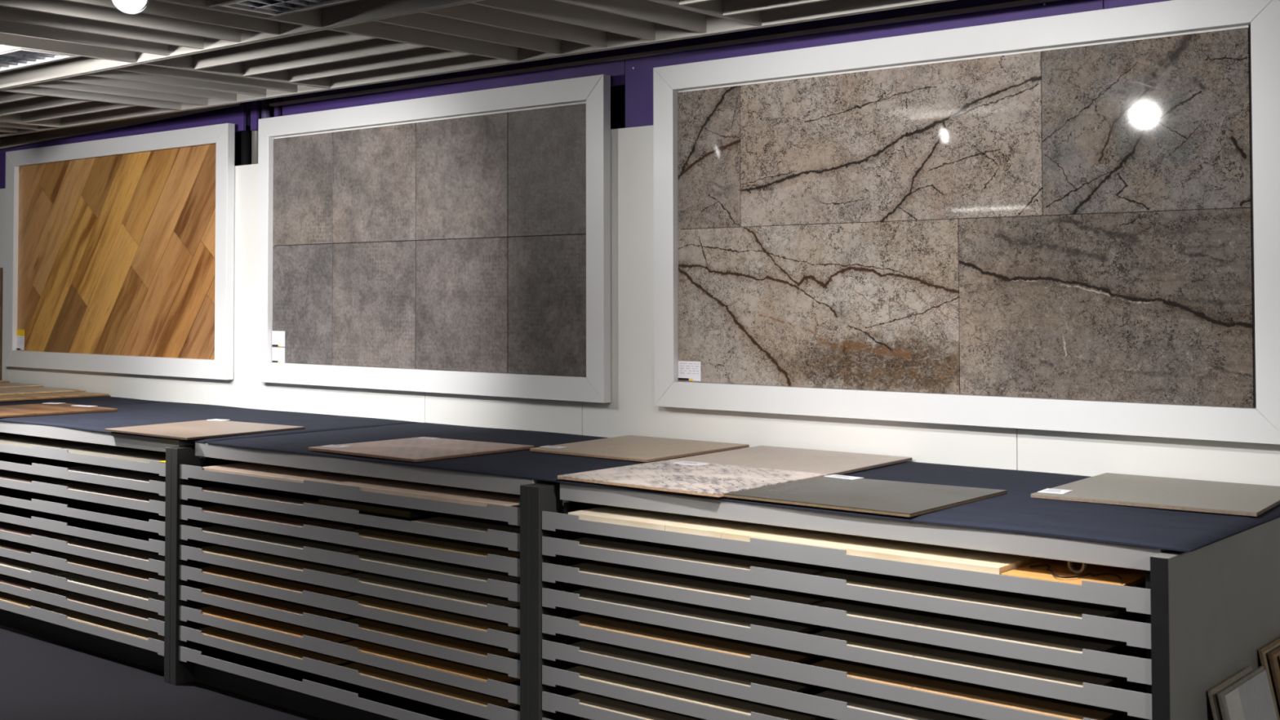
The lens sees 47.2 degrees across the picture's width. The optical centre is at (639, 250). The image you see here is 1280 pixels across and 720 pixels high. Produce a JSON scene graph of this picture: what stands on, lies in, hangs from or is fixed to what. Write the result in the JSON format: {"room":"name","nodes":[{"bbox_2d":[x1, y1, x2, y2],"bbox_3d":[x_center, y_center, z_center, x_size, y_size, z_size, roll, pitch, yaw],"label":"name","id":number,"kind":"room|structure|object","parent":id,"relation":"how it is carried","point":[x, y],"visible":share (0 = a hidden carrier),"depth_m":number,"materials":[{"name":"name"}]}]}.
{"room":"store","nodes":[
{"label":"store","id":0,"kind":"room"},
{"bbox_2d":[0,624,325,719],"bbox_3d":[-5.468,1.658,2.090,19.000,0.050,13.250,-2,-2,40],"label":"floor","id":1,"kind":"structure","parent":0,"point":[42,677],"depth_m":5.76,"materials":[{"name":"grey carpet"}]},
{"bbox_2d":[0,421,195,683],"bbox_3d":[-2.258,1.289,6.991,1.982,0.966,1.220,-2,-2,40],"label":"display cabinet","id":2,"kind":"object","parent":1,"relation":"on","point":[128,522],"visible":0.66,"depth_m":6.37,"materials":[{"name":"metal"}]},
{"bbox_2d":[0,591,69,612],"bbox_3d":[-2.910,1.632,6.907,0.844,0.013,0.240,-2,-2,40],"label":"sample","id":3,"kind":"object","parent":2,"relation":"on","point":[6,597],"depth_m":6.73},
{"bbox_2d":[0,573,71,594],"bbox_3d":[-2.910,1.553,6.910,0.844,0.011,0.240,-2,-2,40],"label":"board","id":4,"kind":"object","parent":2,"relation":"on","point":[20,583],"depth_m":6.75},
{"bbox_2d":[0,555,74,576],"bbox_3d":[-2.910,1.472,6.912,0.844,0.013,0.240,-2,-2,40],"label":"board","id":5,"kind":"object","parent":2,"relation":"on","point":[6,562],"depth_m":6.75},
{"bbox_2d":[0,538,75,557],"bbox_3d":[-2.910,1.393,6.915,0.844,0.011,0.240,-2,-2,40],"label":"board","id":6,"kind":"object","parent":2,"relation":"on","point":[5,544],"depth_m":6.78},
{"bbox_2d":[0,520,78,540],"bbox_3d":[-2.910,1.312,6.917,0.844,0.011,0.240,-2,-2,40],"label":"board","id":7,"kind":"object","parent":2,"relation":"on","point":[6,526],"depth_m":6.77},
{"bbox_2d":[0,469,88,485],"bbox_3d":[-2.911,1.071,6.924,0.844,0.011,0.240,-2,-2,40],"label":"board","id":8,"kind":"object","parent":2,"relation":"on","point":[6,474],"depth_m":6.81,"materials":[{"name":"black"}]},
{"bbox_2d":[0,452,90,467],"bbox_3d":[-2.365,0.998,6.872,1.868,0.008,0.861,-2,-2,40],"label":"tray","id":9,"kind":"object","parent":2,"relation":"on","point":[6,460],"depth_m":6.87,"materials":[{"name":"metal"}]},
{"bbox_2d":[0,503,164,541],"bbox_3d":[-2.364,1.239,6.865,1.868,0.008,0.861,-2,-2,40],"label":"tray","id":10,"kind":"object","parent":2,"relation":"on","point":[96,531],"depth_m":6.50,"materials":[{"name":"metal"}]},
{"bbox_2d":[0,486,164,521],"bbox_3d":[-2.365,1.159,6.867,1.868,0.008,0.861,-2,-2,40],"label":"tray","id":11,"kind":"object","parent":2,"relation":"on","point":[82,509],"depth_m":6.51,"materials":[{"name":"metal"}]},
{"bbox_2d":[0,433,165,462],"bbox_3d":[-2.524,0.901,6.671,1.770,0.014,0.340,-2,-2,40],"label":"board","id":12,"kind":"object","parent":2,"relation":"on","point":[104,451],"depth_m":6.61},
{"bbox_2d":[56,609,164,641],"bbox_3d":[-2.224,1.613,6.335,0.810,0.015,0.240,-2,-2,40],"label":"sample","id":13,"kind":"object","parent":2,"relation":"on","point":[125,628],"depth_m":6.25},
{"bbox_2d":[57,591,164,621],"bbox_3d":[-2.224,1.534,6.338,0.810,0.012,0.240,-2,-2,40],"label":"sample","id":14,"kind":"object","parent":2,"relation":"on","point":[131,611],"depth_m":6.28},
{"bbox_2d":[58,573,164,601],"bbox_3d":[-2.224,1.453,6.340,0.810,0.014,0.240,-2,-2,40],"label":"sample","id":15,"kind":"object","parent":2,"relation":"on","point":[135,592],"depth_m":6.27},
{"bbox_2d":[60,537,164,561],"bbox_3d":[-2.225,1.293,6.345,0.810,0.012,0.240,-2,-2,40],"label":"board","id":16,"kind":"object","parent":2,"relation":"on","point":[94,544],"depth_m":6.30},
{"bbox_2d":[60,555,164,581],"bbox_3d":[-2.225,1.373,6.343,0.810,0.012,0.240,-2,-2,40],"label":"board","id":17,"kind":"object","parent":2,"relation":"on","point":[78,560],"depth_m":6.30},
{"bbox_2d":[65,482,165,502],"bbox_3d":[-2.225,1.052,6.352,0.810,0.012,0.240,-2,-2,40],"label":"board","id":18,"kind":"object","parent":2,"relation":"on","point":[141,495],"depth_m":6.34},
{"bbox_2d":[65,464,165,482],"bbox_3d":[-2.225,0.972,6.354,0.810,0.012,0.240,-2,-2,40],"label":"board","id":19,"kind":"object","parent":2,"relation":"on","point":[123,473],"depth_m":6.35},
{"bbox_2d":[0,401,421,443],"bbox_3d":[-2.175,0.800,6.963,2.091,0.011,1.157,-2,-2,40],"label":"mat","id":20,"kind":"object","parent":2,"relation":"on","point":[154,413],"visible":0.72,"depth_m":6.90,"materials":[{"name":"fabric"}]},
{"bbox_2d":[0,403,117,417],"bbox_3d":[-3.055,0.802,7.361,0.668,0.011,0.605,-2,-2,40],"label":"board","id":21,"kind":"object","parent":20,"relation":"on","point":[40,409],"visible":0.92,"depth_m":7.31,"materials":[{"name":"wood"}]},
{"bbox_2d":[45,402,65,404],"bbox_3d":[-3.093,0.807,7.728,0.100,0.002,0.060,-1,-2,20],"label":"paper slip","id":22,"kind":"object","parent":21,"relation":"on","point":[46,402],"visible":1,"depth_m":7.74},
{"bbox_2d":[75,404,97,406],"bbox_3d":[-2.859,0.800,7.532,0.140,0.002,0.050,-1,-2,30],"label":"paper slip","id":23,"kind":"object","parent":21,"relation":"on","point":[75,405],"visible":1,"depth_m":7.51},
{"bbox_2d":[104,419,304,439],"bbox_3d":[-1.880,0.769,6.313,0.673,0.009,0.602,-2,-2,40],"label":"board","id":24,"kind":"object","parent":20,"relation":"on","point":[197,429],"depth_m":6.25,"materials":[{"name":"tile"}]},
{"bbox_2d":[206,418,229,421],"bbox_3d":[-1.928,0.775,6.697,0.090,0.002,0.055,-1,-2,28],"label":"paper slip","id":25,"kind":"object","parent":24,"relation":"on","point":[213,419],"visible":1,"depth_m":6.68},
{"bbox_2d":[169,442,556,719],"bbox_3d":[-0.727,1.248,5.713,2.005,0.966,1.220,-2,-2,40],"label":"display cabinet","id":26,"kind":"object","parent":1,"relation":"on","point":[322,690],"visible":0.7,"depth_m":5.25,"materials":[{"name":"metal"}]},
{"bbox_2d":[197,626,351,664],"bbox_3d":[-1.388,1.511,5.640,0.844,0.013,0.240,-2,-2,40],"label":"sample","id":27,"kind":"object","parent":26,"relation":"on","point":[270,646],"depth_m":5.57,"materials":[{"name":"tile"}]},
{"bbox_2d":[196,605,353,642],"bbox_3d":[-1.388,1.431,5.642,0.844,0.013,0.240,-2,-2,40],"label":"sample","id":28,"kind":"object","parent":26,"relation":"on","point":[290,628],"depth_m":5.57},
{"bbox_2d":[198,585,357,620],"bbox_3d":[-1.388,1.351,5.644,0.844,0.012,0.240,-2,-2,40],"label":"sample","id":29,"kind":"object","parent":26,"relation":"on","point":[234,594],"depth_m":5.58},
{"bbox_2d":[198,564,358,597],"bbox_3d":[-1.388,1.270,5.647,0.844,0.013,0.240,-2,-2,40],"label":"board","id":30,"kind":"object","parent":26,"relation":"on","point":[217,570],"depth_m":5.58,"materials":[{"name":"wood"}]},
{"bbox_2d":[198,544,363,575],"bbox_3d":[-1.388,1.190,5.649,0.844,0.013,0.240,-2,-2,40],"label":"board","id":31,"kind":"object","parent":26,"relation":"on","point":[220,549],"depth_m":5.58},
{"bbox_2d":[200,524,364,552],"bbox_3d":[-1.388,1.110,5.652,0.844,0.012,0.240,-2,-2,40],"label":"board","id":32,"kind":"object","parent":26,"relation":"on","point":[225,530],"depth_m":5.59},
{"bbox_2d":[202,504,368,530],"bbox_3d":[-1.389,1.030,5.654,0.844,0.011,0.240,-2,-2,40],"label":"board","id":33,"kind":"object","parent":26,"relation":"on","point":[227,509],"depth_m":5.59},
{"bbox_2d":[202,486,439,517],"bbox_3d":[-1.222,0.942,5.579,1.200,0.022,0.334,-2,-2,40],"label":"board","id":34,"kind":"object","parent":26,"relation":"on","point":[351,504],"depth_m":5.38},
{"bbox_2d":[193,645,488,719],"bbox_3d":[-0.832,1.599,5.576,1.891,0.008,0.861,-2,-2,40],"label":"tray","id":35,"kind":"object","parent":26,"relation":"on","point":[393,706],"depth_m":5.32,"materials":[{"name":"metal"}]},
{"bbox_2d":[195,626,519,711],"bbox_3d":[-0.833,1.519,5.578,1.891,0.008,0.861,-2,-2,40],"label":"tray","id":36,"kind":"object","parent":26,"relation":"on","point":[313,666],"depth_m":5.20,"materials":[{"name":"metal"}]},
{"bbox_2d":[196,605,519,686],"bbox_3d":[-0.833,1.439,5.580,1.891,0.008,0.861,-2,-2,40],"label":"tray","id":37,"kind":"object","parent":26,"relation":"on","point":[339,650],"depth_m":5.20,"materials":[{"name":"metal"}]},
{"bbox_2d":[202,462,519,507],"bbox_3d":[-0.972,0.854,5.389,1.710,0.026,0.360,-2,-2,40],"label":"board","id":38,"kind":"object","parent":26,"relation":"on","point":[397,487],"depth_m":5.23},
{"bbox_2d":[204,585,519,660],"bbox_3d":[-0.833,1.358,5.583,1.891,0.008,0.861,-2,-2,40],"label":"tray","id":39,"kind":"object","parent":26,"relation":"on","point":[312,621],"depth_m":5.20,"materials":[{"name":"metal"}]},
{"bbox_2d":[213,484,519,533],"bbox_3d":[-0.834,0.957,5.595,1.891,0.008,0.861,-2,-2,40],"label":"tray","id":40,"kind":"object","parent":26,"relation":"on","point":[312,510],"depth_m":5.27,"materials":[{"name":"metal"}]},
{"bbox_2d":[340,593,519,635],"bbox_3d":[-0.833,1.278,5.585,1.891,0.008,0.861,-2,-2,40],"label":"tray","id":41,"kind":"object","parent":26,"relation":"on","point":[348,606],"depth_m":4.98,"materials":[{"name":"metal"}]},
{"bbox_2d":[341,639,519,683],"bbox_3d":[-0.702,1.412,5.070,0.810,0.014,0.240,-2,-2,40],"label":"sample","id":42,"kind":"object","parent":26,"relation":"on","point":[380,650],"depth_m":4.98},
{"bbox_2d":[342,662,518,708],"bbox_3d":[-0.702,1.493,5.068,0.810,0.013,0.240,-2,-2,40],"label":"sample","id":43,"kind":"object","parent":26,"relation":"on","point":[420,683],"depth_m":4.98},
{"bbox_2d":[342,571,519,609],"bbox_3d":[-0.833,1.198,5.588,1.891,0.008,0.861,-2,-2,40],"label":"tray","id":44,"kind":"object","parent":26,"relation":"on","point":[351,584],"depth_m":4.98,"materials":[{"name":"metal"}]},
{"bbox_2d":[342,594,519,632],"bbox_3d":[-0.703,1.251,5.075,0.810,0.014,0.240,-2,-2,40],"label":"sample","id":45,"kind":"object","parent":26,"relation":"on","point":[416,611],"depth_m":5.00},
{"bbox_2d":[342,548,519,583],"bbox_3d":[-0.833,1.118,5.590,1.891,0.008,0.861,-2,-2,40],"label":"tray","id":46,"kind":"object","parent":26,"relation":"on","point":[351,562],"depth_m":5.00,"materials":[{"name":"metal"}]},
{"bbox_2d":[343,571,519,608],"bbox_3d":[-0.703,1.171,5.077,0.810,0.013,0.240,-2,-2,40],"label":"sample","id":47,"kind":"object","parent":26,"relation":"on","point":[396,583],"depth_m":5.01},
{"bbox_2d":[343,617,519,657],"bbox_3d":[-0.702,1.333,5.072,0.810,0.012,0.240,-2,-2,40],"label":"sample","id":48,"kind":"object","parent":26,"relation":"on","point":[434,638],"depth_m":5.00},
{"bbox_2d":[345,549,519,582],"bbox_3d":[-0.703,1.091,5.080,0.810,0.012,0.240,-2,-2,40],"label":"board","id":49,"kind":"object","parent":26,"relation":"on","point":[409,562],"depth_m":5.02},
{"bbox_2d":[346,526,519,557],"bbox_3d":[-0.703,1.012,5.082,0.810,0.012,0.240,-2,-2,40],"label":"board","id":50,"kind":"object","parent":26,"relation":"on","point":[403,537],"depth_m":5.03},
{"bbox_2d":[411,514,519,533],"bbox_3d":[-0.546,0.928,4.953,0.420,0.010,0.240,-2,-2,40],"label":"board","id":51,"kind":"object","parent":26,"relation":"on","point":[461,522],"depth_m":4.94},
{"bbox_2d":[206,422,741,481],"bbox_3d":[-0.634,0.758,5.677,1.920,0.011,1.159,-2,-2,40],"label":"mat","id":52,"kind":"object","parent":26,"relation":"on","point":[521,464],"visible":0.59,"depth_m":5.66,"materials":[{"name":"fabric"}]},
{"bbox_2d":[308,435,749,462],"bbox_3d":[-0.415,0.742,5.507,1.244,0.010,1.128,-2,-2,40],"label":"sample","id":53,"kind":"object","parent":52,"relation":"on","point":[628,447],"depth_m":5.43,"materials":[{"name":"tile"}]},
{"bbox_2d":[320,444,351,447],"bbox_3d":[-1.144,0.738,5.515,0.100,0.002,0.060,-1,-2,32],"label":"paper slip","id":54,"kind":"object","parent":53,"relation":"on","point":[329,446],"visible":1,"depth_m":5.51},
{"bbox_2d":[417,436,439,439],"bbox_3d":[-0.841,0.746,5.823,0.080,0.002,0.040,-1,-2,35],"label":"paper slip","id":55,"kind":"object","parent":53,"relation":"on","point":[422,437],"visible":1,"depth_m":5.82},
{"bbox_2d":[541,445,567,448],"bbox_3d":[-0.324,0.735,5.475,0.090,0.002,0.050,-1,-2,35],"label":"paper slip","id":56,"kind":"object","parent":53,"relation":"on","point":[552,446],"visible":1,"depth_m":5.46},
{"bbox_2d":[529,482,1279,719],"bbox_3d":[0.817,1.207,4.424,2.017,0.966,1.222,-2,-2,40],"label":"display cabinet","id":57,"kind":"object","parent":1,"relation":"on","point":[1200,617],"visible":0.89,"depth_m":3.86,"materials":[{"name":"metal"}]},
{"bbox_2d":[560,689,582,696],"bbox_3d":[0.712,1.397,4.292,1.903,0.008,0.861,-2,-2,40],"label":"tray","id":58,"kind":"object","parent":57,"relation":"on","point":[563,692],"depth_m":4.65,"materials":[{"name":"metal"}]},
{"bbox_2d":[569,715,584,719],"bbox_3d":[0.712,1.477,4.289,1.903,0.008,0.861,-2,-2,40],"label":"tray","id":59,"kind":"object","parent":57,"relation":"on","point":[571,717],"depth_m":4.65,"materials":[{"name":"metal"}]},
{"bbox_2d":[566,691,706,719],"bbox_3d":[0.152,1.389,4.357,0.844,0.013,0.240,-2,-2,40],"label":"sample","id":60,"kind":"object","parent":57,"relation":"on","point":[641,711],"depth_m":4.43,"materials":[{"name":"tile"}]},
{"bbox_2d":[568,639,817,693],"bbox_3d":[0.152,1.230,4.362,0.844,0.011,0.240,-2,-2,40],"label":"sample","id":61,"kind":"object","parent":57,"relation":"on","point":[675,664],"depth_m":4.29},
{"bbox_2d":[568,613,822,663],"bbox_3d":[0.152,1.149,4.364,0.844,0.012,0.240,-2,-2,40],"label":"sample","id":62,"kind":"object","parent":57,"relation":"on","point":[716,643],"depth_m":4.31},
{"bbox_2d":[564,664,826,719],"bbox_3d":[0.164,1.308,4.350,0.886,0.014,0.240,-2,-2,40],"label":"sample","id":63,"kind":"object","parent":57,"relation":"on","point":[642,684],"depth_m":4.28,"materials":[{"name":"tile"}]},
{"bbox_2d":[569,586,824,633],"bbox_3d":[0.152,1.069,4.367,0.844,0.012,0.240,-2,-2,40],"label":"sample","id":64,"kind":"object","parent":57,"relation":"on","point":[660,605],"depth_m":4.31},
{"bbox_2d":[562,638,831,695],"bbox_3d":[0.712,1.236,4.296,1.903,0.008,0.861,-2,-2,40],"label":"tray","id":65,"kind":"object","parent":57,"relation":"on","point":[570,654],"depth_m":4.26,"materials":[{"name":"metal"}]},
{"bbox_2d":[562,663,834,719],"bbox_3d":[0.712,1.317,4.294,1.903,0.008,0.861,-2,-2,40],"label":"tray","id":66,"kind":"object","parent":57,"relation":"on","point":[570,680],"depth_m":4.30,"materials":[{"name":"metal"}]},
{"bbox_2d":[568,505,1045,574],"bbox_3d":[0.446,0.814,4.206,1.443,0.028,0.360,-2,-2,40],"label":"sample","id":67,"kind":"object","parent":57,"relation":"in","point":[993,562],"depth_m":4.04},
{"bbox_2d":[568,560,1126,653],"bbox_3d":[0.485,0.980,4.091,1.726,0.012,0.240,-2,-2,40],"label":"sample","id":68,"kind":"object","parent":57,"relation":"on","point":[948,623],"depth_m":3.93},
{"bbox_2d":[570,534,1126,618],"bbox_3d":[0.485,0.899,4.093,1.726,0.012,0.240,-2,-2,40],"label":"sample","id":69,"kind":"object","parent":57,"relation":"on","point":[1064,607],"depth_m":3.93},
{"bbox_2d":[569,560,1146,658],"bbox_3d":[0.711,0.996,4.304,1.903,0.008,0.861,-2,-2,40],"label":"tray","id":70,"kind":"object","parent":57,"relation":"on","point":[788,611],"depth_m":3.90,"materials":[{"name":"metal"}]},
{"bbox_2d":[569,534,1146,622],"bbox_3d":[0.711,0.915,4.306,1.903,0.008,0.861,-2,-2,40],"label":"tray","id":71,"kind":"object","parent":57,"relation":"on","point":[808,584],"depth_m":3.91,"materials":[{"name":"metal"}]},
{"bbox_2d":[569,612,1146,719],"bbox_3d":[0.711,1.156,4.299,1.903,0.008,0.861,-2,-2,40],"label":"tray","id":72,"kind":"object","parent":57,"relation":"on","point":[765,666],"depth_m":3.95,"materials":[{"name":"metal"}]},
{"bbox_2d":[569,586,1146,693],"bbox_3d":[0.711,1.076,4.301,1.903,0.008,0.861,-2,-2,40],"label":"tray","id":73,"kind":"object","parent":57,"relation":"on","point":[824,647],"depth_m":3.89,"materials":[{"name":"metal"}]},
{"bbox_2d":[814,688,986,719],"bbox_3d":[0.838,1.211,3.790,0.810,0.012,0.240,-2,-2,40],"label":"sample","id":74,"kind":"object","parent":57,"relation":"on","point":[882,706],"depth_m":3.86,"materials":[{"name":"tile"}]},
{"bbox_2d":[556,461,1279,552],"bbox_3d":[0.866,0.718,4.426,1.984,0.011,1.161,-2,-2,40],"label":"mat","id":75,"kind":"object","parent":57,"relation":"on","point":[1015,511],"visible":0.43,"depth_m":3.89,"materials":[{"name":"fabric"}]},
{"bbox_2d":[557,445,1007,517],"bbox_3d":[0.576,0.714,4.655,1.283,0.010,1.172,-2,-2,40],"label":"sample","id":76,"kind":"object","parent":75,"relation":"on","point":[904,499],"depth_m":4.47,"materials":[{"name":"tile"}]},
{"bbox_2d":[672,461,708,465],"bbox_3d":[0.173,0.718,4.931,0.110,0.002,0.060,-1,-2,36],"label":"paper slip","id":77,"kind":"object","parent":76,"relation":"on","point":[681,462],"visible":1,"depth_m":4.93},
{"bbox_2d":[823,474,863,479],"bbox_3d":[0.635,0.707,4.565,0.055,0.002,0.115,2,-2,-44],"label":"paper slip","id":78,"kind":"object","parent":76,"relation":"on","point":[833,475],"visible":1,"depth_m":4.56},
{"bbox_2d":[1031,472,1279,516],"bbox_3d":[1.533,0.699,4.218,0.638,0.010,0.612,-2,-2,40],"label":"sample","id":79,"kind":"object","parent":75,"relation":"on","point":[1150,491],"depth_m":4.16,"materials":[{"name":"tile"}]},
{"bbox_2d":[1037,488,1072,493],"bbox_3d":[1.198,0.694,4.222,0.075,0.002,0.085,-1,-2,34],"label":"paper slip","id":80,"kind":"object","parent":79,"relation":"on","point":[1047,490],"visible":1,"depth_m":4.22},
{"bbox_2d":[1043,488,1061,492],"bbox_3d":[1.195,0.694,4.225,0.049,0.001,0.044,-1,-2,34],"label":"print","id":81,"kind":"object","parent":80,"relation":"on","point":[1045,490],"depth_m":4.22},
{"bbox_2d":[809,657,1124,719],"bbox_3d":[0.834,1.130,3.796,0.820,0.013,0.240,-2,-2,40],"label":"sample","id":82,"kind":"object","parent":57,"relation":"on","point":[1031,703],"depth_m":3.72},
{"bbox_2d":[811,627,1127,687],"bbox_3d":[0.833,1.050,3.798,0.820,0.013,0.240,-2,-2,40],"label":"sample","id":83,"kind":"object","parent":57,"relation":"on","point":[1046,672],"depth_m":3.73,"materials":[{"name":"tile"}]},
{"bbox_2d":[1000,558,1150,586],"bbox_3d":[1.127,0.804,3.664,0.288,0.014,0.400,-2,-2,40],"label":"plywood board","id":84,"kind":"object","parent":57,"relation":"on","point":[1130,577],"visible":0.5,"depth_m":3.60,"materials":[{"name":"wood"}]},
{"bbox_2d":[1029,564,1121,582],"bbox_3d":[1.057,0.788,3.565,0.256,0.006,0.127,-2,-2,40],"label":"cable","id":85,"kind":"object","parent":84,"relation":"on","point":[1043,565],"visible":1,"depth_m":3.55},
{"bbox_2d":[1067,560,1087,573],"bbox_3d":[1.075,0.771,3.597,0.044,0.044,0.016,-2,-2,40],"label":"tape roll","id":86,"kind":"object","parent":84,"relation":"on","point":[1070,566],"visible":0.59,"depth_m":3.59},
{"bbox_2d":[1133,582,1145,588],"bbox_3d":[0.711,0.835,4.308,1.903,0.008,0.861,-2,-2,40],"label":"tray","id":87,"kind":"object","parent":57,"relation":"on","point":[1142,585],"depth_m":3.52,"materials":[{"name":"metal"}]},
{"bbox_2d":[1207,665,1253,719],"bbox_3d":[1.505,1.354,3.550,0.143,0.608,0.305,-2,-2,40],"label":"sample","id":88,"kind":"object","parent":1,"relation":"on","point":[1212,693],"visible":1,"depth_m":3.51,"materials":[{"name":"tile"}]},
{"bbox_2d":[1217,666,1277,719],"bbox_3d":[1.530,1.354,3.539,0.149,0.608,0.326,-2,-2,40],"label":"sample","id":89,"kind":"object","parent":1,"relation":"on","point":[1250,697],"visible":1,"depth_m":3.58,"materials":[{"name":"tile"}]},
{"bbox_2d":[1257,636,1279,719],"bbox_3d":[1.753,1.350,3.848,0.144,0.634,0.310,-2,-2,40],"label":"sample","id":90,"kind":"object","parent":1,"relation":"on","point":[1263,651],"visible":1,"depth_m":3.78,"materials":[{"name":"tile"}]},
{"bbox_2d":[1267,645,1279,706],"bbox_3d":[1.772,1.352,3.835,0.145,0.628,0.305,-2,-2,40],"label":"sample","id":91,"kind":"object","parent":1,"relation":"on","point":[1273,655],"visible":1,"depth_m":3.77,"materials":[{"name":"tile"}]},
{"bbox_3d":[-3.780,1.330,8.260,1.982,0.966,1.220,-2,-2,40],"label":"display cabinet","id":92,"kind":"object","parent":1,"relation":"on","visible":0},
{"bbox_2d":[0,395,164,406],"bbox_3d":[-3.755,0.843,8.281,2.027,0.011,1.157,-2,-2,40],"label":"mat","id":93,"kind":"object","parent":92,"relation":"on","point":[100,401],"visible":0.33,"depth_m":8.05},
{"bbox_2d":[0,391,109,401],"bbox_3d":[-3.538,0.834,8.424,0.685,0.012,0.650,-2,-2,40],"label":"board","id":94,"kind":"object","parent":93,"relation":"on","point":[78,394],"visible":0.68,"depth_m":8.31,"materials":[{"name":"wood"}]},
{"bbox_2d":[0,386,85,395],"bbox_3d":[-3.732,0.828,8.624,0.730,0.011,0.588,-2,-2,40],"label":"board","id":95,"kind":"object","parent":94,"relation":"on","point":[33,390],"visible":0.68,"depth_m":8.56,"materials":[{"name":"wood"}]},
{"bbox_2d":[0,382,44,388],"bbox_3d":[-4.013,0.827,8.928,0.610,0.010,0.474,-2,-2,40],"label":"board","id":96,"kind":"object","parent":95,"relation":"on","point":[2,385],"visible":1,"depth_m":8.87,"materials":[{"name":"wood"}]},
{"bbox_2d":[0,379,9,382],"bbox_3d":[-4.155,0.822,9.140,0.260,0.012,0.318,-2,-2,40],"label":"board","id":97,"kind":"object","parent":96,"relation":"on","point":[1,380],"visible":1,"depth_m":9.16,"materials":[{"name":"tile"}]},
{"bbox_2d":[0,0,955,137],"bbox_3d":[-5.490,-1.116,2.153,19.000,0.500,13.200,-2,-2,40],"label":"ceiling","id":98,"kind":"structure","parent":0,"point":[168,56],"depth_m":5.55,"materials":[{"name":"metal"}]},
{"bbox_2d":[0,48,77,71],"bbox_3d":[-2.724,-0.815,6.060,1.090,0.111,0.245,-2,-2,40],"label":"ceiling light","id":99,"kind":"object","parent":98,"relation":"attached to","point":[15,59],"visible":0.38,"depth_m":5.88,"materials":[{"name":"silver metal"}]},
{"bbox_2d":[111,0,148,13],"bbox_3d":[-1.545,-0.961,4.464,0.108,0.489,0.145,0,-2,-5],"label":"spotlight","id":100,"kind":"object","parent":98,"relation":"attached to","point":[128,6],"visible":1,"depth_m":4.44,"materials":[{"name":"white"}]},
{"bbox_2d":[217,0,356,16],"bbox_3d":[-0.874,-0.865,4.517,1.130,0.111,0.245,-2,-2,40],"label":"ceiling light","id":101,"kind":"object","parent":98,"relation":"attached to","point":[273,7],"visible":1,"depth_m":4.82,"materials":[{"name":"silver metal"}]},
{"bbox_2d":[0,0,1279,486],"bbox_3d":[-1.274,0.300,7.161,19.000,2.950,0.250,-2,-2,40],"label":"wall","id":102,"kind":"structure","parent":0,"point":[631,410],"depth_m":5.97,"materials":[{"name":"white paint"}]},
{"bbox_2d":[0,267,3,379],"bbox_3d":[-4.097,0.483,9.338,0.088,0.745,0.018,-2,-2,40],"label":"sample","id":103,"kind":"object","parent":102,"relation":"attached to","point":[1,268],"visible":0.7,"depth_m":9.31,"materials":[{"name":"brown wood"}]},
{"bbox_2d":[16,328,24,350],"bbox_3d":[-3.859,0.557,9.120,0.090,0.128,0.002,-2,-2,40],"label":"price card","id":104,"kind":"object","parent":102,"relation":"attached to","point":[20,333],"visible":1,"depth_m":9.12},
{"bbox_2d":[3,123,235,379],"bbox_3d":[-3.070,0.030,8.472,2.384,1.350,0.049,-2,-2,40],"label":"panel frame","id":105,"kind":"object","parent":102,"relation":"attached to","point":[119,251],"visible":1,"depth_m":8.36,"materials":[{"name":"white paint"}]},
{"bbox_2d":[0,102,239,150],"bbox_3d":[-4.238,-0.667,9.494,5.500,0.130,0.030,-2,-2,40],"label":"trim","id":106,"kind":"structure","parent":102,"relation":"attached to","point":[21,140],"depth_m":8.68,"materials":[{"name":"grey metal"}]},
{"bbox_2d":[240,101,251,165],"bbox_3d":[-2.103,-0.654,7.814,0.052,0.900,0.052,-2,-2,40],"label":"pipe","id":107,"kind":"object","parent":102,"relation":"attached to","point":[246,135],"visible":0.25,"depth_m":7.79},
{"bbox_2d":[251,100,261,164],"bbox_3d":[-2.027,-0.656,7.752,0.062,0.900,0.062,-2,-2,40],"label":"pipe","id":108,"kind":"object","parent":102,"relation":"attached to","point":[255,134],"visible":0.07,"depth_m":7.72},
{"bbox_2d":[261,98,271,118],"bbox_3d":[-1.967,-0.658,7.701,0.055,0.900,0.055,-2,-2,40],"label":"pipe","id":109,"kind":"object","parent":102,"relation":"attached to","point":[265,108],"visible":0.02,"depth_m":7.68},
{"bbox_2d":[271,346,284,362],"bbox_3d":[-1.835,0.531,7.430,0.104,0.076,0.002,-2,-2,40],"label":"price card","id":110,"kind":"object","parent":102,"relation":"attached to","point":[277,353],"visible":1,"depth_m":7.43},
{"bbox_2d":[271,330,284,346],"bbox_3d":[-1.835,0.449,7.433,0.104,0.078,0.002,-2,-2,40],"label":"price card","id":111,"kind":"object","parent":102,"relation":"attached to","point":[278,337],"visible":1,"depth_m":7.43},
{"bbox_2d":[257,74,610,403],"bbox_3d":[-1.041,-0.025,6.779,2.364,1.350,0.049,-2,-2,40],"label":"panel frame","id":112,"kind":"object","parent":102,"relation":"attached to","point":[457,243],"visible":1,"depth_m":6.65,"materials":[{"name":"white paint"}]},
{"bbox_2d":[269,0,1062,106],"bbox_3d":[1.174,-0.824,4.979,8.000,0.027,0.030,-2,-2,40],"label":"ceiling beam","id":113,"kind":"structure","parent":102,"relation":"attached to","point":[1024,2],"depth_m":5.76,"materials":[{"name":"grey metal"}]},
{"bbox_2d":[678,360,701,381],"bbox_3d":[0.194,0.473,5.738,0.112,0.076,0.002,-2,-2,40],"label":"price card","id":114,"kind":"object","parent":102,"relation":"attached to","point":[687,370],"visible":1,"depth_m":5.74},
{"bbox_2d":[683,363,695,373],"bbox_3d":[0.194,0.463,5.737,0.092,0.039,0.001,-2,-2,40],"label":"print","id":115,"kind":"object","parent":114,"relation":"attached to","point":[688,368],"depth_m":5.74},
{"bbox_2d":[653,0,1279,444],"bbox_3d":[0.996,-0.080,5.080,2.413,1.350,0.049,-2,-2,40],"label":"panel frame","id":116,"kind":"object","parent":102,"relation":"attached to","point":[1066,222],"visible":1,"depth_m":4.93,"materials":[{"name":"white paint"}]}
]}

